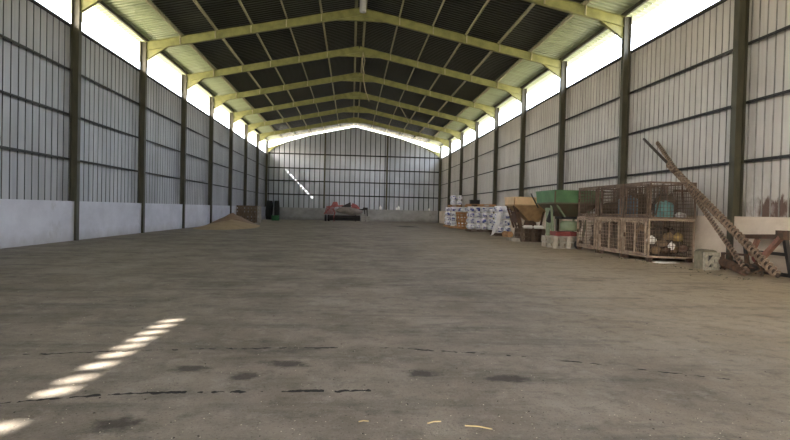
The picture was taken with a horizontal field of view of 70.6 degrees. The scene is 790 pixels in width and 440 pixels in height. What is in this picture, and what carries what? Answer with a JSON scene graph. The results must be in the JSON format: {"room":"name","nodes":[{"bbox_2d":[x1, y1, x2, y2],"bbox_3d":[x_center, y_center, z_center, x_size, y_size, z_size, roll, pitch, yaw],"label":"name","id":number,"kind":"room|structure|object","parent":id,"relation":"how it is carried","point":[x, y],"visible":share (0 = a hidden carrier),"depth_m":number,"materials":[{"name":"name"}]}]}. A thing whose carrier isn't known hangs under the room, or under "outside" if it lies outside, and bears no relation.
{"room":"farm building","nodes":[
{"label":"farm building","id":0,"kind":"room"},
{"bbox_2d":[0,0,265,248],"bbox_3d":[-11.335,-3.037,24.718,0.360,7.210,72.350,1,1,-4],"label":"wall","id":1,"kind":"structure","parent":0,"point":[36,208],"depth_m":20.25,"materials":[{"name":"metal"}]},
{"bbox_2d":[51,0,359,142],"bbox_3d":[-7.019,-8.844,25.231,10.900,2.312,73.724,1,1,-4],"label":"ceiling","id":2,"kind":"structure","parent":0,"point":[125,23],"depth_m":28.64,"materials":[{"name":"metal"}]},
{"bbox_2d":[264,127,441,222],"bbox_3d":[-4.376,-5.069,61.436,19.780,10.351,0.390,1,1,-4],"label":"wall","id":3,"kind":"structure","parent":0,"point":[371,170],"depth_m":61.49,"materials":[{"name":"metal"}]},
{"bbox_2d":[0,219,789,439],"bbox_3d":[-1.795,0.883,25.534,19.900,0.202,72.650,1,1,-4],"label":"floor","id":4,"kind":"structure","parent":0,"point":[126,278],"depth_m":5.43,"materials":[{"name":"concrete"}]},
{"bbox_2d":[193,220,259,229],"bbox_3d":[-10.265,0.195,34.988,3.339,0.450,10.355,1,1,-4],"label":"pile","id":5,"kind":"object","parent":4,"relation":"on","point":[229,224],"visible":0.99,"depth_m":32.27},
{"bbox_2d":[207,213,256,224],"bbox_3d":[-10.780,-0.068,37.938,2.920,0.850,7.653,1,1,-4],"label":"pile","id":6,"kind":"object","parent":4,"relation":"on","point":[232,216],"visible":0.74,"depth_m":36.81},
{"bbox_2d":[250,214,254,221],"bbox_3d":[-11.564,-0.133,45.323,0.144,0.680,1.150,2,1,-4],"label":"wooden pallet","id":7,"kind":"object","parent":4,"relation":"on","point":[252,215],"visible":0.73,"depth_m":44.96,"materials":[{"name":"brown wood"}]},
{"bbox_2d":[257,214,260,222],"bbox_3d":[-11.096,-0.127,45.627,0.144,0.680,1.150,2,1,-4],"label":"wooden pallet","id":8,"kind":"object","parent":4,"relation":"on","point":[258,215],"visible":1,"depth_m":45.31,"materials":[{"name":"grey wood"}]},
{"bbox_2d":[257,206,260,213],"bbox_3d":[-11.090,-0.818,45.637,0.144,0.680,1.150,1,1,-4],"label":"wooden pallet","id":9,"kind":"object","parent":8,"relation":"on","point":[258,207],"visible":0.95,"depth_m":45.27,"materials":[{"name":"grey wood"}]},
{"bbox_2d":[265,200,272,219],"bbox_3d":[-13.227,-1.047,58.744,0.602,2.032,2.022,1,1,-5],"label":"tyre","id":10,"kind":"object","parent":4,"relation":"on","point":[269,205],"visible":0.96,"depth_m":57.98,"materials":[{"name":"black rubber"}]},
{"bbox_2d":[271,215,278,220],"bbox_3d":[-11.648,-0.198,54.268,0.800,0.508,0.816,1,1,-4],"label":"coil","id":11,"kind":"object","parent":4,"relation":"on","point":[274,217],"visible":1,"depth_m":54.00,"materials":[{"name":"green plastic"}]},
{"bbox_2d":[274,201,279,218],"bbox_3d":[-12.376,-1.024,58.508,0.520,2.019,2.019,-1,1,-10],"label":"tyre","id":12,"kind":"object","parent":4,"relation":"on","point":[276,203],"visible":0.78,"depth_m":57.65,"materials":[{"name":"black rubber"}]},
{"bbox_2d":[324,202,367,221],"bbox_3d":[-5.049,-0.850,57.772,4.562,2.031,1.510,1,1,-4],"label":"implement","id":13,"kind":"object","parent":4,"relation":"on","point":[352,210],"visible":0.97,"depth_m":57.27,"materials":[{"name":"red paint"}]},
{"bbox_2d":[69,0,631,240],"bbox_3d":[-1.196,-4.296,19.368,19.238,10.396,0.200,1,1,-4],"label":"frame","id":14,"kind":"object","parent":4,"relation":"on","point":[620,25],"visible":0.86,"depth_m":19.80,"materials":[{"name":"metal"}]},
{"bbox_2d":[137,7,566,239],"bbox_3d":[-1.661,-4.409,25.349,19.238,10.396,0.200,1,1,-4],"label":"frame","id":15,"kind":"object","parent":4,"relation":"on","point":[148,49],"visible":0.87,"depth_m":25.16,"materials":[{"name":"yellow metal"}]},
{"bbox_2d":[179,46,526,227],"bbox_3d":[-2.126,-4.523,31.330,19.238,10.396,0.200,1,1,-4],"label":"frame","id":16,"kind":"object","parent":4,"relation":"on","point":[188,80],"visible":0.95,"depth_m":31.17,"materials":[{"name":"yellow metal"}]},
{"bbox_2d":[362,54,368,100],"bbox_3d":[-1.625,-7.994,31.192,0.461,2.740,0.103,1,1,-4],"label":"rope","id":17,"kind":"object","parent":16,"relation":"hanging from","point":[363,54],"visible":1,"depth_m":31.14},
{"bbox_2d":[264,141,441,222],"bbox_3d":[-4.468,-4.101,61.171,19.238,8.420,0.200,1,1,-4],"label":"frame","id":18,"kind":"object","parent":4,"relation":"on","point":[268,149],"visible":0.82,"depth_m":61.70,"materials":[{"name":"yellow metal"}]},
{"bbox_2d":[208,72,498,222],"bbox_3d":[-2.591,-4.636,37.310,19.238,10.396,0.200,1,1,-4],"label":"frame","id":19,"kind":"object","parent":4,"relation":"on","point":[215,101],"visible":0.93,"depth_m":37.16,"materials":[{"name":"yellow metal"}]},
{"bbox_2d":[228,91,478,213],"bbox_3d":[-3.056,-4.750,43.291,19.238,10.396,0.200,1,1,-4],"label":"frame","id":20,"kind":"object","parent":4,"relation":"on","point":[235,116],"visible":0.93,"depth_m":43.14,"materials":[{"name":"yellow metal"}]},
{"bbox_2d":[243,106,463,206],"bbox_3d":[-3.521,-4.863,49.272,19.238,10.396,0.200,1,1,-4],"label":"frame","id":21,"kind":"object","parent":4,"relation":"on","point":[249,128],"visible":0.91,"depth_m":49.13,"materials":[{"name":"yellow metal"}]},
{"bbox_2d":[255,117,451,220],"bbox_3d":[-3.985,-4.977,55.253,19.238,10.396,0.200,1,1,-4],"label":"frame","id":22,"kind":"object","parent":4,"relation":"on","point":[259,137],"visible":0.89,"depth_m":55.13,"materials":[{"name":"yellow metal"}]},
{"bbox_2d":[7,252,782,439],"bbox_3d":[-0.459,1.081,9.894,18.953,0.007,14.532,1,1,-4],"label":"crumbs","id":23,"kind":"object","parent":4,"relation":"on","point":[71,252],"visible":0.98,"depth_m":3.80,"materials":[{"name":"brown"}]},
{"bbox_2d":[13,249,789,439],"bbox_3d":[-0.490,1.080,9.996,18.418,0.004,14.059,1,1,-4],"label":"litter","id":24,"kind":"object","parent":4,"relation":"on","point":[207,249],"visible":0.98,"depth_m":3.91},
{"bbox_2d":[458,213,467,228],"bbox_3d":[5.122,0.070,40.062,1.100,1.188,0.674,1,1,-11],"label":"wooden pallet","id":25,"kind":"object","parent":4,"relation":"on","point":[459,214],"visible":0.56,"depth_m":39.95,"materials":[{"name":"brown wood"}]},
{"bbox_2d":[456,212,470,228],"bbox_3d":[5.014,0.041,40.752,1.100,1.217,0.587,1,1,-7],"label":"wooden pallet","id":26,"kind":"object","parent":4,"relation":"on","point":[457,215],"visible":0.46,"depth_m":40.71,"materials":[{"name":"brown wood"}]},
{"bbox_2d":[465,229,491,231],"bbox_3d":[5.601,0.696,36.865,1.700,0.144,1.200,1,1,-4],"label":"wooden pallet","id":27,"kind":"object","parent":4,"relation":"on","point":[469,230],"visible":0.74,"depth_m":36.75,"materials":[{"name":"brown wood"}]},
{"bbox_2d":[466,223,473,228],"bbox_3d":[4.974,0.419,36.835,0.409,0.367,1.000,1,1,-3],"label":"bale","id":28,"kind":"object","parent":27,"relation":"on","point":[469,226],"visible":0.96,"depth_m":36.40},
{"bbox_2d":[466,218,474,222],"bbox_3d":[4.969,0.041,36.816,0.409,0.367,1.000,1,1,-5],"label":"bale","id":29,"kind":"object","parent":28,"relation":"on","point":[468,220],"visible":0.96,"depth_m":36.40},
{"bbox_2d":[467,212,474,217],"bbox_3d":[5.000,-0.336,36.773,0.409,0.367,1.000,1,1,-5],"label":"bale","id":30,"kind":"object","parent":29,"relation":"on","point":[469,214],"visible":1,"depth_m":36.33},
{"bbox_2d":[466,206,474,211],"bbox_3d":[4.997,-0.715,36.806,0.409,0.367,1.000,1,1,-5],"label":"bale","id":31,"kind":"object","parent":30,"relation":"on","point":[469,208],"visible":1,"depth_m":36.38},
{"bbox_2d":[473,224,480,228],"bbox_3d":[5.385,0.428,36.863,0.409,0.367,1.000,1,1,-6],"label":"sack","id":32,"kind":"object","parent":27,"relation":"on","point":[476,226],"visible":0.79,"depth_m":36.43,"materials":[{"name":"white plastic"}]},
{"bbox_2d":[474,218,480,223],"bbox_3d":[5.407,0.051,36.858,0.409,0.367,1.000,1,1,-4],"label":"bale","id":33,"kind":"object","parent":32,"relation":"on","point":[477,220],"visible":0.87,"depth_m":36.42},
{"bbox_2d":[474,212,480,217],"bbox_3d":[5.402,-0.327,36.832,0.409,0.367,1.000,1,1,-4],"label":"bale","id":34,"kind":"object","parent":33,"relation":"on","point":[477,214],"visible":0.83,"depth_m":36.40},
{"bbox_3d":[5.408,-0.705,36.821,0.409,0.367,1.000,1,1,-4],"label":"bale","id":35,"kind":"object","parent":34,"relation":"on","visible":0},
{"bbox_2d":[465,204,495,206],"bbox_3d":[5.641,-0.965,36.836,1.750,0.144,1.300,1,1,-4],"label":"wooden pallet","id":36,"kind":"object","parent":35,"relation":"on","point":[478,205],"visible":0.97,"depth_m":36.41,"materials":[{"name":"brown wood"}]},
{"bbox_2d":[480,224,486,229],"bbox_3d":[5.822,0.438,36.873,0.409,0.367,1.000,1,1,-4],"label":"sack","id":37,"kind":"object","parent":27,"relation":"on","point":[483,226],"visible":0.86,"depth_m":36.44,"materials":[{"name":"white plastic"}]},
{"bbox_2d":[480,218,486,223],"bbox_3d":[5.823,0.060,36.897,0.409,0.367,1.000,1,1,-3],"label":"bale","id":38,"kind":"object","parent":37,"relation":"on","point":[483,220],"visible":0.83,"depth_m":36.46},
{"bbox_2d":[480,212,487,217],"bbox_3d":[5.848,-0.317,36.872,0.409,0.367,1.000,1,1,-3],"label":"bale","id":39,"kind":"object","parent":38,"relation":"on","point":[483,214],"visible":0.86,"depth_m":36.44},
{"bbox_2d":[480,207,487,211],"bbox_3d":[5.846,-0.696,36.879,0.409,0.367,1.000,1,1,-4],"label":"bale","id":40,"kind":"object","parent":39,"relation":"on","point":[483,209],"visible":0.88,"depth_m":36.45},
{"bbox_2d":[487,224,493,229],"bbox_3d":[6.244,0.448,36.897,0.409,0.367,1.000,1,1,-4],"label":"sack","id":41,"kind":"object","parent":27,"relation":"on","point":[489,226],"visible":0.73,"depth_m":36.46,"materials":[{"name":"white plastic"}]},
{"bbox_2d":[486,218,493,223],"bbox_3d":[6.241,0.070,36.878,0.409,0.367,1.000,1,1,-5],"label":"bale","id":42,"kind":"object","parent":41,"relation":"on","point":[489,220],"visible":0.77,"depth_m":36.44},
{"bbox_2d":[465,425,491,429],"bbox_3d":[0.490,1.213,3.275,0.161,0.009,0.016,2,1,16],"label":"stalk","id":43,"kind":"object","parent":4,"relation":"on","point":[465,425],"visible":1,"depth_m":3.28,"materials":[{"name":"beige plant"}]},
{"bbox_2d":[490,232,501,235],"bbox_3d":[5.953,0.802,31.176,1.000,0.144,1.200,1,1,-4],"label":"wooden pallet","id":44,"kind":"object","parent":4,"relation":"on","point":[494,234],"visible":0.5,"depth_m":31.09,"materials":[{"name":"brown wood"}]},
{"bbox_2d":[492,226,502,232],"bbox_3d":[5.736,0.534,31.168,0.409,0.367,1.000,1,1,-6],"label":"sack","id":45,"kind":"object","parent":44,"relation":"on","point":[500,229],"visible":0.62,"depth_m":30.73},
{"bbox_3d":[5.743,0.156,31.153,0.409,0.367,1.000,1,1,-6],"label":"bale","id":46,"kind":"object","parent":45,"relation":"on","visible":0},
{"bbox_3d":[5.773,-0.222,31.171,0.409,0.367,1.000,1,1,-3],"label":"bale","id":47,"kind":"object","parent":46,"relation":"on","visible":0},
{"bbox_2d":[493,206,503,211],"bbox_3d":[5.777,-0.599,31.154,0.409,0.367,1.000,1,1,-4],"label":"bale","id":48,"kind":"object","parent":47,"relation":"on","point":[495,208],"visible":0.92,"depth_m":30.73},
{"bbox_2d":[501,226,510,230],"bbox_3d":[6.180,0.544,31.188,0.409,0.367,1.000,1,1,-5],"label":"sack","id":49,"kind":"object","parent":44,"relation":"on","point":[505,228],"visible":0.48,"depth_m":30.75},
{"bbox_2d":[502,220,510,225],"bbox_3d":[6.173,0.166,31.193,0.409,0.367,1.000,1,1,-3],"label":"bale","id":50,"kind":"object","parent":49,"relation":"on","point":[505,222],"visible":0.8,"depth_m":30.75},
{"bbox_2d":[502,213,509,219],"bbox_3d":[6.194,-0.211,31.171,0.409,0.367,1.000,1,1,-5],"label":"bale","id":51,"kind":"object","parent":50,"relation":"on","point":[506,215],"visible":0.57,"depth_m":30.74},
{"bbox_2d":[491,212,503,234],"bbox_3d":[5.548,0.212,30.392,0.709,1.270,0.334,1,1,-22],"label":"plastic film","id":52,"kind":"object","parent":4,"relation":"on","point":[499,215],"visible":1,"depth_m":30.39,"materials":[{"name":"white plastic"}]},
{"bbox_2d":[502,231,512,236],"bbox_3d":[5.893,0.745,29.264,0.320,0.320,0.700,1,1,-13],"label":"wooden log","id":53,"kind":"object","parent":4,"relation":"on","point":[504,233],"visible":0.89,"depth_m":28.98,"materials":[{"name":"brown wood"}]},
{"bbox_2d":[506,237,519,241],"bbox_3d":[5.390,0.885,25.516,0.360,0.144,1.000,1,1,-4],"label":"wooden pallet","id":54,"kind":"object","parent":4,"relation":"on","point":[512,239],"visible":1,"depth_m":25.03,"materials":[{"name":"grey wood"}]},
{"bbox_2d":[515,236,541,241],"bbox_3d":[6.177,0.878,25.599,1.100,0.194,1.100,1,1,-3],"label":"wooden pallet","id":55,"kind":"object","parent":4,"relation":"on","point":[527,239],"visible":0.61,"depth_m":25.20,"materials":[{"name":"brown wood"}]},
{"bbox_2d":[514,232,544,237],"bbox_3d":[6.153,0.681,25.581,1.100,0.194,1.100,1,1,-3],"label":"wooden pallet","id":56,"kind":"object","parent":55,"relation":"on","point":[530,235],"visible":0.88,"depth_m":25.42,"materials":[{"name":"brown wood"}]},
{"bbox_2d":[514,228,545,232],"bbox_3d":[6.173,0.486,25.574,1.100,0.194,1.100,1,1,-4],"label":"wooden pallet","id":57,"kind":"object","parent":56,"relation":"on","point":[521,230],"visible":0.96,"depth_m":25.49,"materials":[{"name":"brown wood"}]},
{"bbox_2d":[504,193,544,228],"bbox_3d":[6.089,-0.411,25.806,1.700,1.607,1.681,1,1,-4],"label":"spreader","id":58,"kind":"object","parent":57,"relation":"on","point":[526,208],"visible":0.75,"depth_m":25.30,"materials":[{"name":"paint"}]},
{"bbox_2d":[533,225,543,228],"bbox_3d":[6.472,0.319,25.188,0.460,0.140,0.240,1,1,-10],"label":"sack","id":59,"kind":"object","parent":57,"relation":"on","point":[534,226],"visible":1,"depth_m":25.11,"materials":[{"name":"fabric"}]},
{"bbox_2d":[541,241,582,248],"bbox_3d":[6.358,0.944,21.276,1.150,0.218,1.300,1,1,-4],"label":"wooden pallet","id":60,"kind":"object","parent":4,"relation":"on","point":[543,243],"visible":0.68,"depth_m":21.19,"materials":[{"name":"grey wood"}]},
{"bbox_2d":[541,235,583,242],"bbox_3d":[6.360,0.725,21.238,1.150,0.218,1.300,1,1,-5],"label":"wooden pallet","id":61,"kind":"object","parent":60,"relation":"on","point":[543,237],"visible":0.88,"depth_m":21.09,"materials":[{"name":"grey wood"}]},
{"bbox_2d":[536,190,603,236],"bbox_3d":[6.670,-0.241,21.531,1.900,1.727,2.100,1,1,-4],"label":"spreader","id":62,"kind":"object","parent":61,"relation":"on","point":[561,204],"visible":0.73,"depth_m":20.81,"materials":[{"name":"paint"}]},
{"bbox_2d":[576,217,635,252],"bbox_3d":[7.331,0.501,19.565,1.405,1.190,1.670,1,1,-4],"label":"wire cage","id":63,"kind":"object","parent":4,"relation":"on","point":[595,220],"visible":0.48,"depth_m":19.46,"materials":[{"name":"metal"}]},
{"bbox_2d":[589,221,616,247],"bbox_3d":[7.372,0.504,19.498,1.051,0.926,1.178,1,1,-40],"label":"heap","id":64,"kind":"object","parent":63,"relation":"on","point":[592,236],"visible":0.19,"depth_m":19.30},
{"bbox_2d":[578,186,634,216],"bbox_3d":[7.378,-0.619,19.547,1.405,1.030,1.640,1,1,-4],"label":"wire cage","id":65,"kind":"object","parent":63,"relation":"on","point":[596,190],"visible":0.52,"depth_m":19.56,"materials":[{"name":"brown metal"}]},
{"bbox_2d":[594,201,617,215],"bbox_3d":[7.472,-0.404,19.464,0.930,0.548,1.246,1,1,-4],"label":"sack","id":66,"kind":"object","parent":65,"relation":"on","point":[617,201],"visible":0.23,"depth_m":19.06,"materials":[{"name":"fabric"}]},
{"bbox_2d":[598,217,663,256],"bbox_3d":[7.467,0.534,17.820,1.405,1.190,1.570,1,1,-4],"label":"wire cage","id":67,"kind":"object","parent":4,"relation":"on","point":[619,221],"visible":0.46,"depth_m":17.72,"materials":[{"name":"metal"}]},
{"bbox_2d":[612,222,638,251],"bbox_3d":[7.504,0.508,17.819,1.111,0.984,1.331,1,1,-4],"label":"heap","id":68,"kind":"object","parent":67,"relation":"in","point":[628,228],"visible":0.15,"depth_m":17.45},
{"bbox_2d":[600,184,665,217],"bbox_3d":[7.513,-0.585,17.803,1.405,1.030,1.540,1,1,-4],"label":"wire cage","id":69,"kind":"object","parent":67,"relation":"on","point":[621,186],"visible":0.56,"depth_m":17.55,"materials":[{"name":"brown metal"}]},
{"bbox_2d":[617,196,637,215],"bbox_3d":[7.336,-0.441,17.566,0.624,0.660,0.624,1,1,-4],"label":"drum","id":70,"kind":"object","parent":69,"relation":"on","point":[624,196],"visible":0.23,"depth_m":17.31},
{"bbox_2d":[630,190,651,216],"bbox_3d":[7.832,-0.526,17.880,0.687,0.865,0.981,1,1,-4],"label":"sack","id":71,"kind":"object","parent":69,"relation":"on","point":[634,190],"visible":0.11,"depth_m":17.49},
{"bbox_2d":[622,218,694,262],"bbox_3d":[7.591,0.564,16.226,1.405,1.190,1.470,1,1,-4],"label":"wire cage","id":72,"kind":"object","parent":4,"relation":"on","point":[690,257],"visible":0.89,"depth_m":15.57,"materials":[{"name":"metal"}]},
{"bbox_2d":[636,224,643,251],"bbox_3d":[7.291,0.535,16.478,0.416,0.925,0.436,2,1,16],"label":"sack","id":73,"kind":"object","parent":72,"relation":"in","point":[640,224],"visible":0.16,"depth_m":16.42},
{"bbox_2d":[650,235,656,243],"bbox_3d":[7.184,0.539,15.647,0.250,0.260,0.251,2,1,42],"label":"bag","id":74,"kind":"object","parent":72,"relation":"in","point":[651,236],"visible":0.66,"depth_m":15.55,"materials":[{"name":"plastic"}]},
{"bbox_2d":[636,227,671,255],"bbox_3d":[7.496,0.609,16.201,0.917,0.835,1.063,2,1,14],"label":"heap","id":75,"kind":"object","parent":72,"relation":"in","point":[638,243],"visible":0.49,"depth_m":15.92,"materials":[{"name":"brown"}]},
{"bbox_2d":[656,239,667,245],"bbox_3d":[7.534,0.636,15.739,0.268,0.240,0.248,0,1,-43],"label":"sack","id":76,"kind":"object","parent":75,"relation":"on","point":[664,240],"visible":0.68,"depth_m":15.68,"materials":[{"name":"brown fabric"}]},
{"bbox_2d":[663,232,673,239],"bbox_3d":[7.701,0.447,15.743,0.310,0.226,0.228,1,1,-4],"label":"sack","id":77,"kind":"object","parent":75,"relation":"on","point":[665,235],"visible":0.85,"depth_m":15.68,"materials":[{"name":"brown fabric"}]},
{"bbox_2d":[673,232,683,241],"bbox_3d":[7.995,0.475,15.753,0.318,0.262,0.275,1,1,-4],"label":"ball","id":78,"kind":"object","parent":75,"relation":"on","point":[678,234],"visible":0.89,"depth_m":15.67,"materials":[{"name":"plastic"}]},
{"bbox_2d":[650,246,660,253],"bbox_3d":[7.327,0.840,15.689,0.324,0.224,0.211,1,1,-4],"label":"sack","id":79,"kind":"object","parent":72,"relation":"in","point":[654,250],"visible":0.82,"depth_m":15.62,"materials":[{"name":"brown fabric"}]},
{"bbox_2d":[624,181,696,219],"bbox_3d":[7.638,-0.555,16.208,1.405,1.030,1.440,1,1,-4],"label":"wire cage","id":80,"kind":"object","parent":72,"relation":"on","point":[648,185],"visible":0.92,"depth_m":15.58,"materials":[{"name":"brown metal"}]},
{"bbox_2d":[655,201,673,216],"bbox_3d":[7.638,-0.314,15.836,0.499,0.480,0.499,1,1,-4],"label":"drum","id":81,"kind":"object","parent":80,"relation":"on","point":[663,204],"visible":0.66,"depth_m":15.65,"materials":[{"name":"teal plastic"}]},
{"bbox_2d":[652,192,676,216],"bbox_3d":[7.941,-0.451,16.392,0.659,0.770,0.843,1,1,-4],"label":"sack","id":82,"kind":"object","parent":80,"relation":"on","point":[671,196],"visible":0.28,"depth_m":16.18,"materials":[{"name":"fabric"}]},
{"bbox_2d":[655,184,687,215],"bbox_3d":[7.763,-0.569,15.742,1.123,0.912,0.368,1,1,-8],"label":"bars","id":83,"kind":"object","parent":80,"relation":"in","point":[662,184],"visible":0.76,"depth_m":15.61,"materials":[{"name":"metal"}]},
{"bbox_2d":[675,212,686,217],"bbox_3d":[8.101,-0.145,15.828,0.320,0.166,0.289,1,1,-4],"label":"bag","id":84,"kind":"object","parent":80,"relation":"in","point":[679,213],"visible":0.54,"depth_m":15.74,"materials":[{"name":"plastic"}]},
{"bbox_2d":[660,247,670,252],"bbox_3d":[7.610,0.826,15.710,0.304,0.224,0.220,1,1,-4],"label":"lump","id":85,"kind":"object","parent":72,"relation":"in","point":[662,248],"visible":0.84,"depth_m":15.65,"materials":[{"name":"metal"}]},
{"bbox_2d":[664,227,680,253],"bbox_3d":[7.963,0.615,16.340,0.542,0.842,0.843,1,1,-4],"label":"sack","id":86,"kind":"object","parent":72,"relation":"in","point":[672,230],"visible":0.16,"depth_m":16.08,"materials":[{"name":"brown fabric"}]},
{"bbox_2d":[678,244,688,251],"bbox_3d":[8.123,0.794,15.744,0.303,0.231,0.219,1,1,-4],"label":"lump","id":87,"kind":"object","parent":72,"relation":"in","point":[683,246],"visible":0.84,"depth_m":15.69,"materials":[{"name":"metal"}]},
{"bbox_2d":[653,261,677,263],"bbox_3d":[7.374,1.154,15.199,0.740,0.056,0.330,1,1,-4],"label":"scrap","id":88,"kind":"object","parent":4,"relation":"on","point":[656,261],"visible":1,"depth_m":15.08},
{"bbox_2d":[601,256,752,280],"bbox_3d":[6.775,1.172,14.208,1.014,0.025,5.771,1,1,-4],"label":"rubble","id":89,"kind":"object","parent":4,"relation":"on","point":[619,256],"visible":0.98,"depth_m":13.48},
{"bbox_2d":[694,249,719,269],"bbox_3d":[7.602,0.962,13.611,0.400,0.495,0.380,1,1,-11],"label":"concrete block","id":90,"kind":"object","parent":4,"relation":"on","point":[705,259],"visible":0.98,"depth_m":13.47,"materials":[{"name":"grey concrete"}]},
{"bbox_2d":[643,138,780,277],"bbox_3d":[8.138,-0.780,15.128,0.237,3.840,7.373,1,1,3],"label":"unloading auger","id":91,"kind":"object","parent":4,"relation":"on","point":[711,208],"visible":0.97,"depth_m":13.48,"materials":[{"name":"metal"}]},
{"bbox_2d":[718,257,749,275],"bbox_3d":[7.774,1.047,12.938,0.200,0.334,1.705,2,1,9],"label":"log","id":92,"kind":"object","parent":4,"relation":"on","point":[728,264],"visible":0.91,"depth_m":12.61,"materials":[{"name":"wood"}]},
{"bbox_2d":[656,141,749,273],"bbox_3d":[8.058,-0.670,15.060,0.130,3.631,5.935,1,1,6],"label":"unloading auger","id":93,"kind":"object","parent":92,"relation":"on","point":[715,226],"visible":0.96,"depth_m":14.08,"materials":[{"name":"metal"}]},
{"bbox_2d":[726,0,749,259],"bbox_3d":[-0.731,-4.182,13.387,19.238,10.396,0.200,1,1,-4],"label":"frame","id":94,"kind":"object","parent":4,"relation":"on","point":[741,7],"visible":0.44,"depth_m":14.13,"materials":[{"name":"metal"}]},
{"bbox_2d":[720,252,767,275],"bbox_3d":[8.028,0.997,13.019,0.404,0.456,1.718,1,1,2],"label":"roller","id":95,"kind":"object","parent":4,"relation":"on","point":[755,268],"visible":0.41,"depth_m":12.55,"materials":[{"name":"metal"}]},
{"bbox_2d":[742,230,789,277],"bbox_3d":[8.359,0.728,12.699,0.475,1.020,1.414,1,1,-4],"label":"frame","id":96,"kind":"object","parent":4,"relation":"on","point":[780,236],"visible":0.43,"depth_m":12.26,"materials":[{"name":"metal"}]},
{"bbox_3d":[4.936,0.563,43.733,1.400,0.144,1.200,1,1,-4],"label":"wooden pallet","id":97,"kind":"object","parent":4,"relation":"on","visible":0},
{"bbox_2d":[449,221,455,225],"bbox_3d":[4.509,0.290,43.696,0.409,0.367,1.000,1,1,-4],"label":"bale","id":98,"kind":"object","parent":97,"relation":"on","point":[451,223],"visible":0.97,"depth_m":43.27},
{"bbox_3d":[4.515,-0.088,43.693,0.409,0.367,1.000,1,1,-5],"label":"bale","id":99,"kind":"object","parent":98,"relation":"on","visible":0},
{"bbox_3d":[4.541,-0.465,43.671,0.409,0.367,1.000,1,1,-3],"label":"bale","id":100,"kind":"object","parent":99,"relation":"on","visible":0},
{"bbox_2d":[450,207,456,211],"bbox_3d":[4.559,-0.843,43.704,0.409,0.367,1.000,1,1,-6],"label":"bale","id":101,"kind":"object","parent":100,"relation":"on","point":[453,209],"visible":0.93,"depth_m":43.28},
{"bbox_3d":[-11.826,-0.138,45.235,0.144,0.680,1.150,1,1,-4],"label":"wooden pallet","id":102,"kind":"object","parent":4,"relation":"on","visible":0},
{"bbox_2d":[247,206,251,213],"bbox_3d":[-11.794,-0.828,45.217,0.144,0.680,1.150,1,1,-4],"label":"wooden pallet","id":103,"kind":"object","parent":102,"relation":"on","point":[249,208],"visible":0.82,"depth_m":44.87,"materials":[{"name":"brown wood"}]},
{"bbox_3d":[-12.292,-0.146,44.920,0.144,0.680,1.150,0,1,-4],"label":"wooden pallet","id":104,"kind":"object","parent":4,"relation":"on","visible":0},
{"bbox_2d":[240,205,244,213],"bbox_3d":[-12.280,-0.831,44.849,0.144,0.680,1.150,3,1,-4],"label":"wooden pallet","id":105,"kind":"object","parent":104,"relation":"on","point":[241,206],"visible":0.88,"depth_m":44.55,"materials":[{"name":"brown wood"}]},
{"bbox_3d":[-12.542,-0.148,44.772,0.144,0.680,1.150,1,1,-4],"label":"wooden pallet","id":106,"kind":"object","parent":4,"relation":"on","visible":0},
{"bbox_2d":[236,205,240,213],"bbox_3d":[-12.532,-0.837,44.782,0.144,0.680,1.150,2,1,-4],"label":"wooden pallet","id":107,"kind":"object","parent":106,"relation":"on","point":[238,206],"visible":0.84,"depth_m":44.30,"materials":[{"name":"brown wood"}]},
{"bbox_3d":[5.867,0.651,39.894,0.950,0.144,1.000,1,1,-4],"label":"wooden pallet","id":108,"kind":"object","parent":4,"relation":"on","visible":0},
{"bbox_3d":[5.937,-0.222,39.883,0.850,1.600,0.850,1,1,-4],"label":"bin","id":109,"kind":"object","parent":108,"relation":"on","visible":0},
{"bbox_2d":[470,200,479,205],"bbox_3d":[5.670,-1.228,39.743,0.660,0.400,0.540,1,1,-4],"label":"crate","id":110,"kind":"object","parent":109,"relation":"on","point":[471,201],"visible":0.66,"depth_m":39.50,"materials":[{"name":"plastic"}]},
{"bbox_2d":[355,0,667,147],"bbox_3d":[3.472,-8.635,26.051,10.150,2.255,73.724,1,1,-4],"label":"ceiling","id":111,"kind":"structure","parent":0,"point":[519,24],"depth_m":28.40,"materials":[{"name":"metal"}]},
{"bbox_2d":[360,0,365,12],"bbox_3d":[-1.309,-9.165,22.998,0.270,1.200,0.270,1,1,-4],"label":"fitting","id":112,"kind":"object","parent":111,"relation":"hanging from","point":[362,2],"visible":1,"depth_m":22.89,"materials":[{"name":"metal"}]},
{"bbox_2d":[439,0,789,272],"bbox_3d":[7.916,-2.602,26.302,0.360,7.210,72.509,1,1,-4],"label":"wall","id":113,"kind":"structure","parent":0,"point":[681,77],"depth_m":17.02,"materials":[{"name":"metal"}]},
{"bbox_3d":[4.975,-0.455,43.697,0.409,0.367,1.000,1,1,-4],"label":"bale","id":114,"kind":"object","parent":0,"visible":0},
{"bbox_3d":[4.970,-0.833,43.701,0.409,0.367,1.000,1,1,-6],"label":"bale","id":115,"kind":"object","parent":114,"relation":"on","visible":0},
{"bbox_3d":[4.976,-1.096,43.704,1.500,0.144,1.250,1,1,-4],"label":"wooden pallet","id":116,"kind":"object","parent":115,"relation":"on","visible":0},
{"bbox_2d":[450,200,456,204],"bbox_3d":[4.580,-1.368,43.667,0.409,0.367,1.000,1,1,-3],"label":"bale","id":117,"kind":"object","parent":116,"relation":"on","point":[452,202],"visible":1,"depth_m":43.24},
{"bbox_2d":[450,195,456,199],"bbox_3d":[4.575,-1.747,43.683,0.409,0.367,1.000,1,1,-6],"label":"bale","id":118,"kind":"object","parent":117,"relation":"on","point":[452,197],"visible":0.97,"depth_m":43.25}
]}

